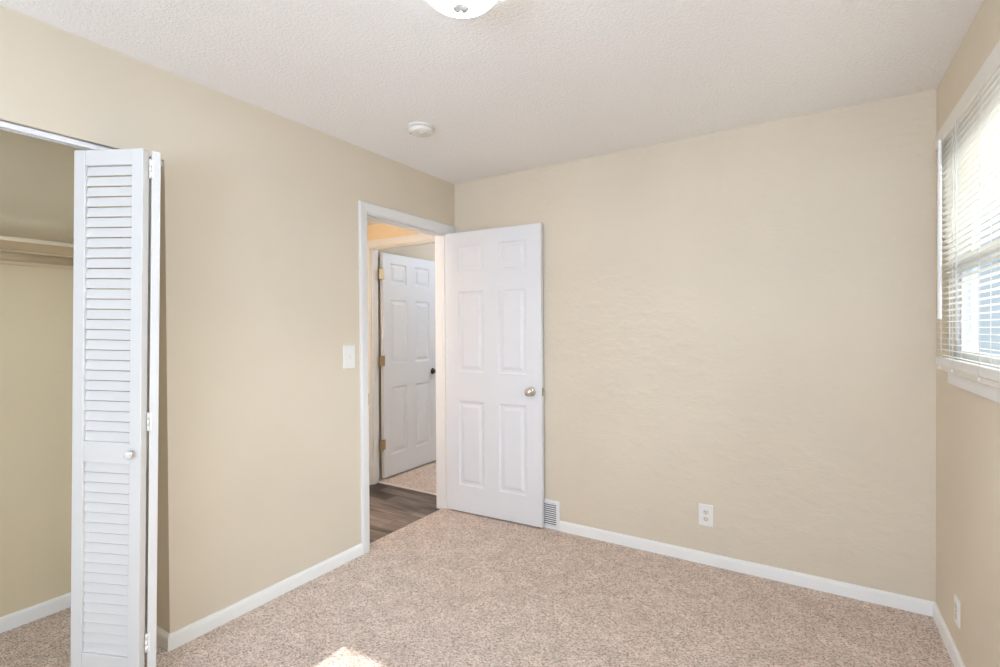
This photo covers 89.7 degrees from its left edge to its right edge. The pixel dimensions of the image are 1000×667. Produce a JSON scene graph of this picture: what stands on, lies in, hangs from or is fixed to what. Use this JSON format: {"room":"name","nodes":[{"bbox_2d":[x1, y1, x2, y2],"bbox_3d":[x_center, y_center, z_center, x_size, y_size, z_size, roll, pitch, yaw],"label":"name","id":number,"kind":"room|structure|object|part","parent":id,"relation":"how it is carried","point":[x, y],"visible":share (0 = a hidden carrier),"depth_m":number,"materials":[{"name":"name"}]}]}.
{"room":"empty bedroom","nodes":[
{"label":"empty bedroom","id":0,"kind":"room"},
{"bbox_2d":[0,130,123,616],"bbox_3d":[-2.693,0.143,1.615,0.120,2.460,2.700,0,1,32],"label":"wall","id":1,"kind":"structure","parent":0,"point":[37,175],"depth_m":2.34,"materials":[{"name":"paint"}]},
{"bbox_2d":[0,235,106,269],"bbox_3d":[-2.514,-0.344,1.497,0.310,0.084,2.500,0,1,32],"label":"closet shelf","id":2,"kind":"object","parent":1,"relation":"attached to","point":[7,243],"visible":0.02,"depth_m":2.23,"materials":[{"name":"beige paint"}]},
{"bbox_2d":[122,175,131,329],"bbox_3d":[-1.676,0.129,2.511,0.648,2.460,0.100,0,1,32],"label":"wall","id":3,"kind":"structure","parent":0,"point":[122,175],"depth_m":2.61,"materials":[{"name":"paint"}]},
{"bbox_2d":[0,251,130,268],"bbox_3d":[-2.382,-0.305,1.415,0.060,0.060,2.500,0,1,32],"label":"closet rod","id":4,"kind":"object","parent":3,"relation":"attached to","point":[4,255],"visible":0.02,"depth_m":2.10,"materials":[{"name":"beige paint"}]},
{"bbox_2d":[0,5,454,632],"bbox_3d":[-1.724,0.136,1.703,0.132,2.460,5.000,0,1,32],"label":"wall","id":5,"kind":"structure","parent":0,"point":[259,471],"depth_m":2.37,"materials":[{"name":"beige paint"}]},
{"bbox_2d":[0,120,161,166],"bbox_3d":[-2.017,-0.701,1.176,0.032,0.022,2.213,0,1,32],"label":"door track","id":6,"kind":"object","parent":5,"relation":"attached to","point":[4,125],"visible":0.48,"depth_m":1.80,"materials":[{"name":"white metal"}]},
{"bbox_2d":[70,148,160,666],"bbox_3d":[-1.408,0.302,1.913,0.273,2.022,0.274,1,1,32],"label":"bifold closet door","id":7,"kind":"structure","parent":6,"relation":"hanging from","point":[114,528],"depth_m":1.85,"materials":[{"name":"white paint"}]},
{"bbox_3d":[-1.342,0.439,1.818,0.032,0.032,0.030,1,0,7],"label":"knob","id":8,"kind":"part","parent":7,"relation":"part of","materials":[{"name":"white paint"}]},
{"bbox_3d":[-1.369,0.319,1.976,0.028,1.988,0.283,0,1,-37],"label":"door panel","id":9,"kind":"part","parent":7,"relation":"part of","materials":[{"name":"white paint"}]},
{"bbox_2d":[0,543,362,651],"bbox_3d":[-2.057,1.316,1.767,0.793,0.094,3.410,0,1,32],"label":"baseboard","id":10,"kind":"structure","parent":5,"relation":"attached to","point":[167,641],"depth_m":2.36,"materials":[{"name":"white paint"}]},
{"bbox_2d":[343,345,354,368],"bbox_3d":[-0.872,0.135,2.917,0.016,0.134,0.086,0,1,32],"label":"light switch","id":11,"kind":"object","parent":5,"relation":"attached to","point":[348,350],"visible":1,"depth_m":2.91,"materials":[{"name":"white plastic"}]},
{"bbox_2d":[358,200,455,553],"bbox_3d":[-0.642,0.271,3.422,0.166,2.139,0.940,0,1,32],"label":"door frame","id":12,"kind":"structure","parent":5,"relation":"attached to","point":[366,211],"depth_m":3.43,"materials":[{"name":"white paint"}]},
{"bbox_3d":[-0.705,0.271,3.462,0.017,2.139,0.940,0,1,32],"label":"hall casing","id":13,"kind":"part","parent":12,"relation":"part of","materials":[{"name":"white paint"}]},
{"bbox_2d":[447,223,543,527],"bbox_3d":[-0.074,0.281,3.524,0.808,2.032,0.108,0,1,29],"label":"door","id":14,"kind":"structure","parent":12,"relation":"attached to","point":[495,275],"depth_m":3.51,"materials":[{"name":"white paint"}]},
{"bbox_3d":[0.196,0.391,3.350,0.064,0.064,0.066,0,1,29],"label":"knob","id":15,"kind":"part","parent":14,"relation":"part of","materials":[{"name":"gold metal"}]},
{"bbox_2d":[367,220,380,225],"bbox_3d":[-1.347,-0.962,3.429,1.068,0.060,1.825,0,1,32],"label":"ceiling","id":16,"kind":"structure","parent":0,"point":[369,222],"depth_m":4.29,"materials":[{"name":"white paint"}]},
{"bbox_2d":[367,223,419,240],"bbox_3d":[-0.832,0.110,4.247,1.068,2.460,0.087,0,1,32],"label":"wall","id":17,"kind":"structure","parent":0,"point":[377,231],"depth_m":4.28,"materials":[{"name":"paint"}]},
{"bbox_2d":[367,233,434,484],"bbox_3d":[-0.776,0.259,4.203,0.914,2.139,0.104,0,1,32],"label":"door frame","id":18,"kind":"structure","parent":17,"relation":"attached to","point":[373,246],"depth_m":4.39,"materials":[{"name":"white paint"}]},
{"bbox_2d":[378,243,434,478],"bbox_3d":[-0.426,0.095,5.713,0.115,2.460,2.828,0,1,32],"label":"wall","id":19,"kind":"structure","parent":0,"point":[422,251],"depth_m":4.68,"materials":[{"name":"beige paint"}]},
{"bbox_2d":[379,252,435,477],"bbox_3d":[-0.849,0.283,4.775,0.108,2.020,0.817,0,1,31],"label":"door","id":20,"kind":"structure","parent":19,"relation":"in","point":[407,284],"depth_m":4.75,"materials":[{"name":"white paint"}]},
{"bbox_2d":[0,460,953,666],"bbox_3d":[-0.148,1.339,2.469,4.018,0.043,8.150,0,1,32],"label":"floor","id":21,"kind":"structure","parent":0,"point":[447,587],"depth_m":2.34,"materials":[{"name":"beige carpet"}]},
{"bbox_2d":[378,481,435,494],"bbox_3d":[-0.747,1.314,4.249,0.780,0.008,0.028,0,1,32],"label":"threshold strip","id":22,"kind":"object","parent":21,"relation":"on","point":[378,481],"visible":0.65,"depth_m":4.26,"materials":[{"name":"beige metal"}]},
{"bbox_2d":[0,0,983,184],"bbox_3d":[-0.515,-1.134,0.895,3.040,0.080,5.225,0,1,32],"label":"ceiling","id":23,"kind":"structure","parent":0,"point":[513,86],"depth_m":2.04,"materials":[{"name":"white paint"}]},
{"bbox_2d":[407,121,433,136],"bbox_3d":[-0.425,-1.089,2.696,0.144,0.041,0.144,0,1,32],"label":"smoke detector","id":24,"kind":"object","parent":23,"relation":"attached to","point":[418,128],"visible":1,"depth_m":2.65,"materials":[{"name":"white plastic"}]},
{"bbox_2d":[427,0,496,17],"bbox_3d":[-0.117,-1.024,1.505,0.260,0.154,0.260,0,1,32],"label":"ceiling light","id":25,"kind":"object","parent":23,"relation":"attached to","point":[454,8],"visible":1,"depth_m":1.51,"materials":[{"name":"white glass"}]},
{"bbox_2d":[454,89,936,601],"bbox_3d":[0.861,0.110,3.081,3.040,2.460,0.085,0,1,32],"label":"wall","id":26,"kind":"structure","parent":0,"point":[740,322],"depth_m":2.71,"materials":[{"name":"beige paint"}]},
{"bbox_2d":[544,498,559,530],"bbox_3d":[0.286,1.212,3.400,0.262,0.196,0.008,0,1,32],"label":"air vent","id":27,"kind":"object","parent":26,"relation":"in","point":[551,507],"visible":0.44,"depth_m":3.36,"materials":[{"name":"white metal"}]},
{"bbox_2d":[699,503,712,526],"bbox_3d":[1.166,1.030,2.845,0.076,0.122,0.008,0,1,32],"label":"wall outlet","id":28,"kind":"object","parent":26,"relation":"attached to","point":[705,511],"visible":1,"depth_m":2.84,"materials":[{"name":"white plastic"}]},
{"bbox_2d":[559,521,933,616],"bbox_3d":[0.838,1.288,3.051,2.768,0.094,0.013,0,1,32],"label":"baseboard","id":29,"kind":"structure","parent":26,"relation":"attached to","point":[898,601],"depth_m":2.69,"materials":[{"name":"white paint"}]},
{"bbox_2d":[936,0,999,666],"bbox_3d":[0.736,0.135,0.156,0.091,2.460,5.000,0,1,32],"label":"wall","id":30,"kind":"structure","parent":0,"point":[967,423],"depth_m":1.87,"materials":[{"name":"beige paint"}]},
{"bbox_2d":[933,602,965,666],"bbox_3d":[0.699,1.313,0.193,0.013,0.094,5.000,0,1,32],"label":"baseboard","id":31,"kind":"structure","parent":30,"relation":"attached to","point":[953,652],"depth_m":2.08,"materials":[{"name":"white paint"}]},
{"bbox_2d":[954,594,959,628],"bbox_3d":[1.796,1.092,1.975,0.008,0.106,0.068,0,1,32],"label":"wall outlet","id":32,"kind":"object","parent":30,"relation":"attached to","point":[956,600],"visible":1,"depth_m":1.96,"materials":[{"name":"white plastic"}]},
{"bbox_2d":[948,214,999,402],"bbox_3d":[1.579,-0.285,1.549,0.106,0.986,1.284,0,1,32],"label":"window","id":33,"kind":"structure","parent":30,"relation":"in","point":[992,393],"depth_m":2.02,"materials":[{"name":"white plastic"}]},
{"bbox_2d":[934,40,999,388],"bbox_3d":[1.515,-0.335,1.561,0.053,0.984,1.338,0,1,32],"label":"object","id":34,"kind":"object","parent":33,"relation":"attached to","point":[967,145],"visible":1,"depth_m":1.71,"materials":[{"name":"white plastic"}]},
{"bbox_3d":[1.818,-0.322,2.050,0.028,0.910,0.002,0,1,32],"label":"ladder cord","id":35,"kind":"part","parent":34,"relation":"part of","materials":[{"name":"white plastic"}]},
{"bbox_3d":[1.651,-0.374,1.818,0.003,0.800,0.002,0,1,32],"label":"lift cord","id":36,"kind":"part","parent":34,"relation":"part of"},
{"bbox_3d":[1.643,-0.374,1.806,0.003,0.800,0.002,0,1,32],"label":"lift cord","id":37,"kind":"part","parent":34,"relation":"part of","materials":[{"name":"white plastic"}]},
{"bbox_3d":[1.716,-0.320,1.884,0.028,0.910,0.002,0,1,32],"label":"ladder cord","id":38,"kind":"part","parent":34,"relation":"part of","materials":[{"name":"white fabric"}]},
{"bbox_3d":[1.520,0.147,1.564,0.026,0.019,1.338,0,1,32],"label":"rail","id":39,"kind":"part","parent":34,"relation":"part of","materials":[{"name":"white plastic"}]},
{"bbox_3d":[1.533,-0.317,1.586,0.028,0.910,0.002,0,1,32],"label":"ladder cord","id":40,"kind":"part","parent":34,"relation":"part of","materials":[{"name":"white fabric"}]},
{"bbox_3d":[1.601,-0.319,1.546,0.066,0.918,1.242,0,1,32],"label":"frame","id":41,"kind":"part","parent":33,"relation":"part of","materials":[{"name":"white plastic"}]},
{"bbox_3d":[1.593,-0.090,1.554,0.027,0.418,1.198,0,1,32],"label":"sash","id":42,"kind":"part","parent":33,"relation":"part of","materials":[{"name":"white plastic"}]},
{"bbox_3d":[1.614,-0.506,1.535,0.026,0.501,1.198,0,1,32],"label":"sash","id":43,"kind":"part","parent":33,"relation":"part of","materials":[{"name":"white plastic"}]}
]}

